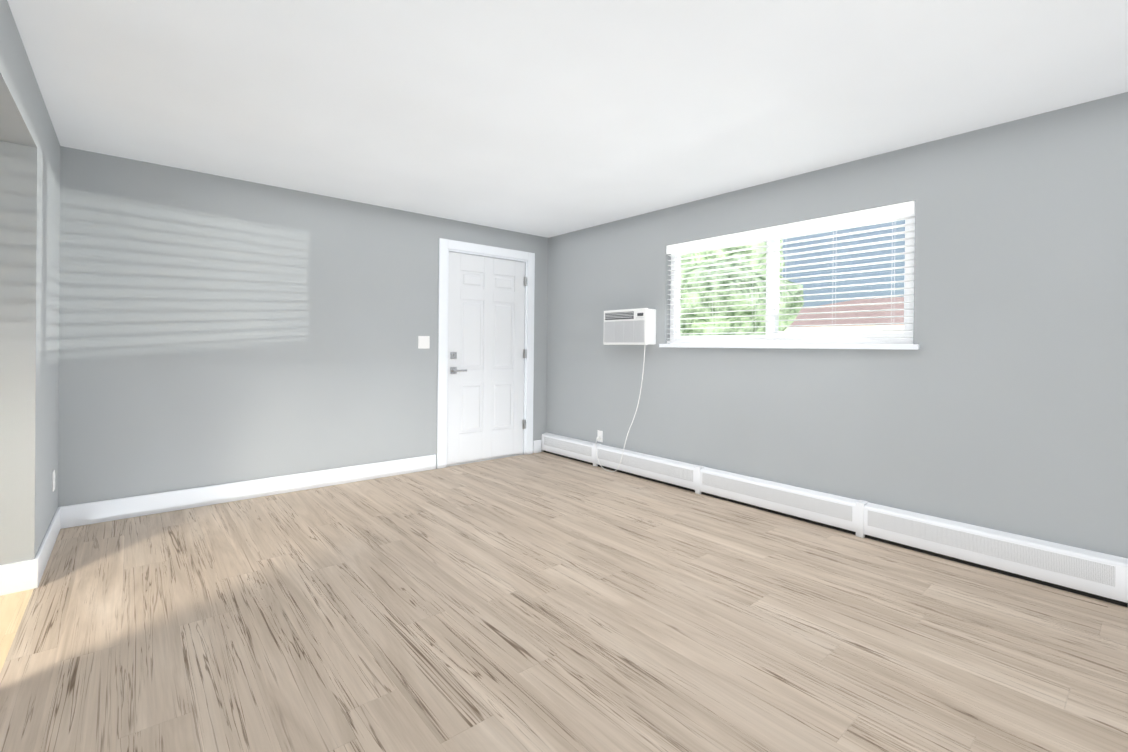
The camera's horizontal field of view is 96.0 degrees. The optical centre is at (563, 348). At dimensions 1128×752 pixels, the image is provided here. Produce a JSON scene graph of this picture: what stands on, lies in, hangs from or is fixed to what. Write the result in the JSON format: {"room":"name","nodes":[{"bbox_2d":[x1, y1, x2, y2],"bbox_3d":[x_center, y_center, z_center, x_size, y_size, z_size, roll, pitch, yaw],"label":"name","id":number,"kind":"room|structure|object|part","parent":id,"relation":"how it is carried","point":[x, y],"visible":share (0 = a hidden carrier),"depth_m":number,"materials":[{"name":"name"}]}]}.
{"room":"empty living room","nodes":[
{"label":"empty living room","id":0,"kind":"room"},
{"bbox_2d":[0,0,59,564],"bbox_3d":[-0.966,-0.038,0.479,0.140,2.440,7.392,0,0,-40],"label":"wall","id":1,"kind":"structure","parent":0,"point":[29,260],"depth_m":2.12,"materials":[{"name":"paint"}]},
{"bbox_2d":[0,552,43,595],"bbox_3d":[-3.423,1.081,1.723,2.288,0.142,0.018,0,0,-40],"label":"baseboard","id":2,"kind":"structure","parent":1,"relation":"attached to","point":[15,577],"depth_m":2.42,"materials":[{"name":"white wood"}]},
{"bbox_2d":[38,506,63,569],"bbox_3d":[-2.887,1.083,2.848,0.014,0.142,0.990,0,0,-40],"label":"baseboard","id":3,"kind":"structure","parent":1,"relation":"attached to","point":[57,523],"depth_m":2.90,"materials":[{"name":"white wood"}]},
{"bbox_2d":[52,470,54,491],"bbox_3d":[-3.040,0.786,3.024,0.006,0.116,0.072,0,0,-40],"label":"outlet","id":4,"kind":"object","parent":1,"relation":"attached to","point":[53,480],"visible":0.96,"depth_m":3.00,"materials":[{"name":"white plastic"}]},
{"bbox_2d":[58,146,547,506],"bbox_3d":[-1.697,-0.060,4.617,4.108,2.440,0.140,0,0,-40],"label":"wall","id":5,"kind":"structure","parent":0,"point":[215,330],"depth_m":3.85,"materials":[{"name":"paint"}]},
{"bbox_2d":[64,454,435,527],"bbox_3d":[-2.231,1.086,4.073,2.601,0.142,0.018,0,0,-40],"label":"baseboard","id":6,"kind":"structure","parent":5,"relation":"attached to","point":[75,515],"depth_m":3.83,"materials":[{"name":"white wood"}]},
{"bbox_2d":[418,336,429,348],"bbox_3d":[-1.332,-0.063,4.829,0.116,0.120,0.010,0,0,-40],"label":"light switch","id":7,"kind":"object","parent":5,"relation":"attached to","point":[423,342],"visible":1,"depth_m":4.83,"materials":[{"name":"white plastic"}]},
{"bbox_2d":[437,238,534,468],"bbox_3d":[-0.826,0.048,5.347,1.154,2.237,0.158,0,0,-40],"label":"door frame","id":8,"kind":"structure","parent":5,"relation":"attached to","point":[446,246],"depth_m":5.14,"materials":[{"name":"white wood"}]},
{"bbox_2d":[447,252,526,465],"bbox_3d":[-0.796,0.100,5.328,0.952,2.115,0.056,0,0,-40],"label":"door","id":9,"kind":"structure","parent":5,"relation":"in","point":[485,390],"depth_m":5.29,"materials":[{"name":"white wood"}]},
{"bbox_2d":[450,352,466,373],"bbox_3d":[-1.048,0.140,5.056,0.159,0.218,0.060,0,0,-40],"label":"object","id":10,"kind":"structure","parent":9,"relation":"attached to","point":[453,370],"depth_m":5.03,"materials":[{"name":"silver metal"}]},
{"bbox_3d":[-0.435,0.045,5.607,0.042,1.680,0.014,0,0,-40],"label":"door hinges","id":11,"kind":"part","parent":9,"relation":"part of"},
{"bbox_2d":[0,452,1127,751],"bbox_3d":[-0.280,1.236,1.077,6.522,0.101,7.392,0,0,-40],"label":"floor","id":12,"kind":"structure","parent":0,"point":[540,602],"depth_m":2.11,"materials":[{"name":"wood"}]},
{"bbox_2d":[7,0,1127,237],"bbox_3d":[-0.208,-1.302,1.016,6.522,0.100,7.532,0,0,-40],"label":"ceiling","id":13,"kind":"structure","parent":0,"point":[547,118],"depth_m":2.43,"materials":[{"name":"paint"}]},
{"bbox_2d":[546,92,1127,557],"bbox_3d":[2.254,-0.013,3.034,0.140,2.440,7.392,0,0,-40],"label":"wall","id":14,"kind":"structure","parent":0,"point":[998,400],"depth_m":2.98,"materials":[{"name":"paint"}]},
{"bbox_2d":[597,430,602,441],"bbox_3d":[0.364,0.884,5.134,0.009,0.116,0.072,0,0,-40],"label":"outlet plate","id":15,"kind":"object","parent":14,"relation":"attached to","point":[599,433],"depth_m":5.12,"materials":[{"name":"white plastic"}]},
{"bbox_2d":[595,308,655,471],"bbox_3d":[0.541,0.406,4.839,0.166,1.545,0.742,0,0,-40],"label":"air conditioner","id":16,"kind":"object","parent":14,"relation":"attached to","point":[630,327],"visible":1,"depth_m":4.65,"materials":[{"name":"white plastic"}]},
{"bbox_3d":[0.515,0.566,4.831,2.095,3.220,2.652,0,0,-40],"label":"cord","id":17,"kind":"part","parent":16,"relation":"part of","materials":[{"name":"white plastic"}]},
{"bbox_3d":[0.553,-0.308,4.713,0.003,0.067,0.480,0,0,-40],"label":"panel","id":18,"kind":"part","parent":16,"relation":"part of","materials":[{"name":"grey plastic"}]},
{"bbox_2d":[604,312,644,341],"bbox_3d":[0.555,-0.198,4.710,0.012,0.277,0.500,0,0,-40],"label":"grille","id":19,"kind":"object","parent":16,"relation":"attached to","point":[618,326],"depth_m":4.70,"materials":[{"name":"grey plastic"}]},
{"bbox_2d":[659,344,919,349],"bbox_3d":[1.524,-0.020,3.816,0.110,0.032,1.960,0,0,-40],"label":"window sill","id":20,"kind":"structure","parent":14,"relation":"attached to","point":[858,346],"depth_m":3.54,"materials":[{"name":"white wood"}]},
{"bbox_2d":[667,214,914,343],"bbox_3d":[1.566,-0.473,3.846,0.111,0.880,1.890,0,0,-40],"label":"window blinds","id":21,"kind":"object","parent":14,"relation":"in","point":[772,304],"depth_m":3.68,"materials":[{"name":"white plastic"}]},
{"bbox_2d":[666,201,914,253],"bbox_3d":[1.545,-0.871,3.823,0.064,0.079,1.882,0,0,-40],"label":"blind valance","id":22,"kind":"object","parent":21,"relation":"attached to","point":[888,211],"visible":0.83,"depth_m":3.60,"materials":[{"name":"white plastic"}]},
{"bbox_2d":[542,432,1127,606],"bbox_3d":[1.230,1.082,4.065,0.072,0.221,4.510,0,0,-40],"label":"baseboard heater","id":23,"kind":"object","parent":14,"relation":"attached to","point":[859,526],"depth_m":3.12,"materials":[{"name":"white metal"}]},
{"bbox_2d":[544,437,591,456],"bbox_3d":[0.027,1.040,5.431,0.003,0.095,0.780,0,0,-40],"label":"grille","id":24,"kind":"object","parent":23,"relation":"attached to","point":[572,447],"depth_m":5.40,"materials":[{"name":"white metal"}]},
{"bbox_2d":[598,449,692,481],"bbox_3d":[0.704,1.050,4.635,0.003,0.095,1.130,0,0,-40],"label":"grille","id":25,"kind":"object","parent":23,"relation":"attached to","point":[673,471],"depth_m":4.57,"materials":[{"name":"white metal"}]},
{"bbox_2d":[702,473,851,520],"bbox_3d":[1.494,1.061,3.706,0.003,0.095,1.130,0,0,-40],"label":"grille","id":26,"kind":"object","parent":23,"relation":"attached to","point":[820,506],"depth_m":3.63,"materials":[{"name":"white metal"}]},
{"bbox_2d":[868,510,1114,586],"bbox_3d":[2.262,1.072,2.803,0.003,0.095,1.060,0,0,-40],"label":"panel","id":27,"kind":"object","parent":23,"relation":"attached to","point":[1071,566],"depth_m":2.72,"materials":[{"name":"white metal"}]},
{"label":"outside","id":28,"kind":"structure","parent":0,"visible":0},
{"bbox_3d":[29.268,1.918,37.903,86.218,0.100,100.000,0,0,-40],"label":"ground","id":29,"kind":"structure","parent":28,"visible":0},
{"bbox_2d":[680,240,803,335],"bbox_3d":[3.443,-1.754,15.663,12.747,6.859,9.987,0,0,-40],"label":"trees","id":30,"kind":"object","parent":29,"relation":"on","point":[761,318],"depth_m":9.62,"materials":[{"name":"green plant"}]},
{"bbox_2d":[778,325,903,334],"bbox_3d":[22.284,0.325,29.319,12.000,3.000,28.000,0,0,-40],"label":"wall","id":31,"kind":"structure","parent":29,"relation":"on","point":[884,327],"depth_m":27.97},
{"bbox_2d":[788,297,903,327],"bbox_3d":[22.310,-2.175,29.310,13.200,2.000,29.200,0,0,-40],"label":"roof","id":32,"kind":"structure","parent":31,"relation":"on","point":[854,314],"depth_m":29.79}
]}

